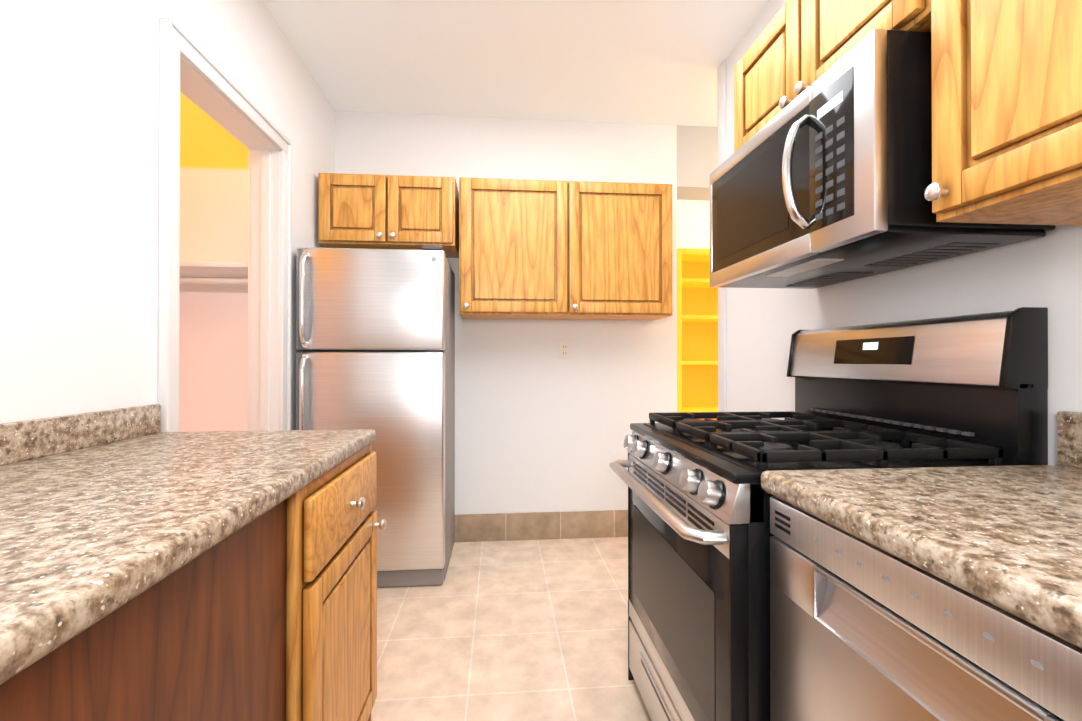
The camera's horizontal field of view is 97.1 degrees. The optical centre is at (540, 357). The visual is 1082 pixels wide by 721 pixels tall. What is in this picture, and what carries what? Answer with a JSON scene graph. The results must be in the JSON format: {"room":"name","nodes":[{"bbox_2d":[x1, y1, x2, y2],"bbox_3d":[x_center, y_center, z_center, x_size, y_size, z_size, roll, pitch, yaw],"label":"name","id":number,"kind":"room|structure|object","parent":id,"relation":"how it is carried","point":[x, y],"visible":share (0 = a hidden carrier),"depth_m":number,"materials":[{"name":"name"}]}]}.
{"room":"kitchen","nodes":[
{"label":"kitchen","id":0,"kind":"room"},
{"bbox_2d":[0,0,334,429],"bbox_3d":[-1.119,-0.196,0.560,0.120,2.660,4.723,0,0,-5],"label":"wall","id":1,"kind":"structure","parent":0,"point":[79,167],"depth_m":1.20,"materials":[{"name":"paint"}]},
{"bbox_2d":[158,12,291,431],"bbox_3d":[-1.224,0.058,1.828,0.165,2.164,0.848,0,0,-5],"label":"door frame","id":2,"kind":"structure","parent":1,"relation":"attached to","point":[191,69],"depth_m":2.03,"materials":[{"name":"white wood"}]},
{"bbox_2d":[179,92,247,431],"bbox_3d":[-1.975,-0.187,2.513,1.250,2.660,0.120,0,0,-5],"label":"wall","id":3,"kind":"structure","parent":0,"point":[213,358],"depth_m":2.46,"materials":[{"name":"paint"}]},
{"bbox_2d":[179,261,247,292],"bbox_3d":[-1.956,-0.388,2.294,1.246,0.100,0.318,0,0,-5],"label":"closet shelf","id":4,"kind":"object","parent":3,"relation":"attached to","point":[213,277],"depth_m":2.29,"materials":[{"name":"white wood"}]},
{"bbox_2d":[335,110,676,514],"bbox_3d":[-0.254,-0.184,3.065,2.273,2.660,0.120,0,0,-5],"label":"wall","id":5,"kind":"structure","parent":0,"point":[540,426],"depth_m":3.03,"materials":[{"name":"paint"}]},
{"bbox_2d":[318,173,457,257],"bbox_3d":[-0.859,-0.815,2.782,0.738,0.384,0.341,0,0,-5],"label":"upper cabinet","id":6,"kind":"object","parent":5,"relation":"attached to","point":[367,211],"depth_m":2.62,"materials":[{"name":"brown wood"}]},
{"bbox_2d":[454,510,627,541],"bbox_3d":[-0.189,1.061,2.997,2.152,0.170,0.012,0,0,-5],"label":"baseboard","id":7,"kind":"structure","parent":5,"relation":"attached to","point":[533,526],"depth_m":2.99,"materials":[{"name":"beige tile"}]},
{"bbox_2d":[454,177,671,319],"bbox_3d":[0.140,-0.625,2.867,1.224,0.764,0.341,0,0,-5],"label":"upper cabinet","id":8,"kind":"object","parent":5,"relation":"attached to","point":[550,249],"depth_m":2.70,"materials":[{"name":"brown wood"}]},
{"bbox_2d":[559,341,569,358],"bbox_3d":[0.149,-0.049,3.034,0.070,0.114,0.008,0,0,-5],"label":"electrical outlet","id":9,"kind":"object","parent":5,"relation":"attached to","point":[564,349],"visible":1,"depth_m":3.03,"materials":[{"name":"white plastic"}]},
{"bbox_2d":[371,537,651,720],"bbox_3d":[-0.030,1.162,1.149,6.553,0.050,5.923,0,0,-5],"label":"floor","id":10,"kind":"structure","parent":0,"point":[523,630],"depth_m":1.94,"materials":[{"name":"tile"}]},
{"bbox_2d":[0,476,327,720],"bbox_3d":[-0.653,0.690,-0.408,0.635,0.878,2.684,0,0,-5],"label":"base cabinet","id":11,"kind":"object","parent":10,"relation":"on","point":[270,615],"depth_m":0.69,"materials":[{"name":"brown wood"}]},
{"bbox_2d":[323,444,383,720],"bbox_3d":[-0.788,0.698,1.161,0.635,0.878,0.544,0,0,-5],"label":"base cabinet","id":12,"kind":"object","parent":10,"relation":"on","point":[350,585],"depth_m":1.20,"materials":[{"name":"brown wood"}]},
{"bbox_2d":[0,404,375,684],"bbox_3d":[-0.679,0.189,-0.153,0.629,0.123,3.189,0,0,-5],"label":"countertop","id":13,"kind":"structure","parent":12,"relation":"on","point":[104,513],"depth_m":0.72,"materials":[{"name":"stone"}]},
{"bbox_2d":[296,246,454,586],"bbox_3d":[-0.857,0.293,2.610,0.710,1.694,0.655,0,0,-5],"label":"fridge","id":14,"kind":"object","parent":10,"relation":"on","point":[375,335],"visible":0.83,"depth_m":2.35,"materials":[{"name":"grey metal"}]},
{"bbox_2d":[677,248,717,419],"bbox_3d":[1.398,0.217,3.271,1.046,1.860,0.244,0,0,-5],"label":"shelf","id":15,"kind":"object","parent":10,"relation":"on","point":[697,343],"visible":0.15,"depth_m":3.35,"materials":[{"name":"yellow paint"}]},
{"bbox_2d":[609,307,1047,720],"bbox_3d":[0.642,0.517,1.339,0.773,1.241,0.756,0,0,-5],"label":"range","id":16,"kind":"object","parent":10,"relation":"on","point":[963,390],"visible":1,"depth_m":1.12,"materials":[{"name":"black metal"}]},
{"bbox_2d":[770,496,1081,720],"bbox_3d":[0.772,0.697,0.642,0.630,0.874,0.598,0,0,-5],"label":"dishwasher","id":17,"kind":"object","parent":10,"relation":"on","point":[861,630],"visible":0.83,"depth_m":0.64,"materials":[{"name":"silver metal"}]},
{"bbox_3d":[0.865,0.688,-0.639,0.668,0.878,1.962,0,0,-5],"label":"base cabinet","id":18,"kind":"object","parent":10,"relation":"on","visible":0},
{"bbox_2d":[761,411,1081,648],"bbox_3d":[0.850,0.175,-0.334,0.648,0.148,2.568,0,0,-5],"label":"countertop","id":19,"kind":"structure","parent":18,"relation":"on","point":[1008,539],"depth_m":0.64,"materials":[{"name":"stone"}]},
{"bbox_2d":[262,0,769,126],"bbox_3d":[-0.030,-1.548,1.163,6.553,0.050,5.923,0,0,-5],"label":"ceiling","id":20,"kind":"structure","parent":0,"point":[643,61],"depth_m":2.39,"materials":[{"name":"paint"}]},
{"bbox_2d":[677,200,709,248],"bbox_3d":[1.913,-0.181,3.502,2.120,2.660,0.120,0,0,-5],"label":"wall","id":21,"kind":"structure","parent":0,"point":[693,223],"depth_m":3.36,"materials":[{"name":"white paint"}]},
{"bbox_2d":[677,125,717,200],"bbox_3d":[1.870,-1.312,3.320,1.998,0.399,0.248,0,0,-5],"label":"soffit","id":22,"kind":"structure","parent":0,"point":[697,156],"depth_m":3.12,"materials":[{"name":"grey paint"}]},
{"bbox_2d":[726,0,1081,464],"bbox_3d":[1.171,-0.197,0.450,0.120,2.660,4.110,0,0,-5],"label":"wall","id":23,"kind":"structure","parent":0,"point":[764,325],"depth_m":1.34,"materials":[{"name":"paint"}]},
{"bbox_2d":[717,60,726,411],"bbox_3d":[0.992,-0.186,2.467,0.135,2.658,0.082,0,0,-5],"label":"door frame","id":24,"kind":"structure","parent":23,"relation":"attached to","point":[722,317],"depth_m":2.44,"materials":[{"name":"white wood"}]},
{"bbox_2d":[734,0,921,151],"bbox_3d":[0.866,-0.839,1.301,0.341,0.352,0.748,0,0,-5],"label":"upper cabinet","id":25,"kind":"object","parent":23,"relation":"attached to","point":[805,38],"depth_m":1.29,"materials":[{"name":"brown wood"}]},
{"bbox_2d":[709,29,1055,288],"bbox_3d":[0.801,-0.451,1.342,0.460,0.408,0.755,0,0,-5],"label":"microwave","id":26,"kind":"object","parent":25,"relation":"attached to","point":[824,179],"visible":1,"depth_m":1.08,"materials":[{"name":"silver metal"}]},
{"bbox_2d":[910,0,1081,225],"bbox_3d":[0.922,-0.638,0.641,0.341,0.760,0.562,0,0,-5],"label":"upper cabinet","id":27,"kind":"object","parent":23,"relation":"attached to","point":[1006,111],"depth_m":0.78,"materials":[{"name":"brown wood"}]}
]}

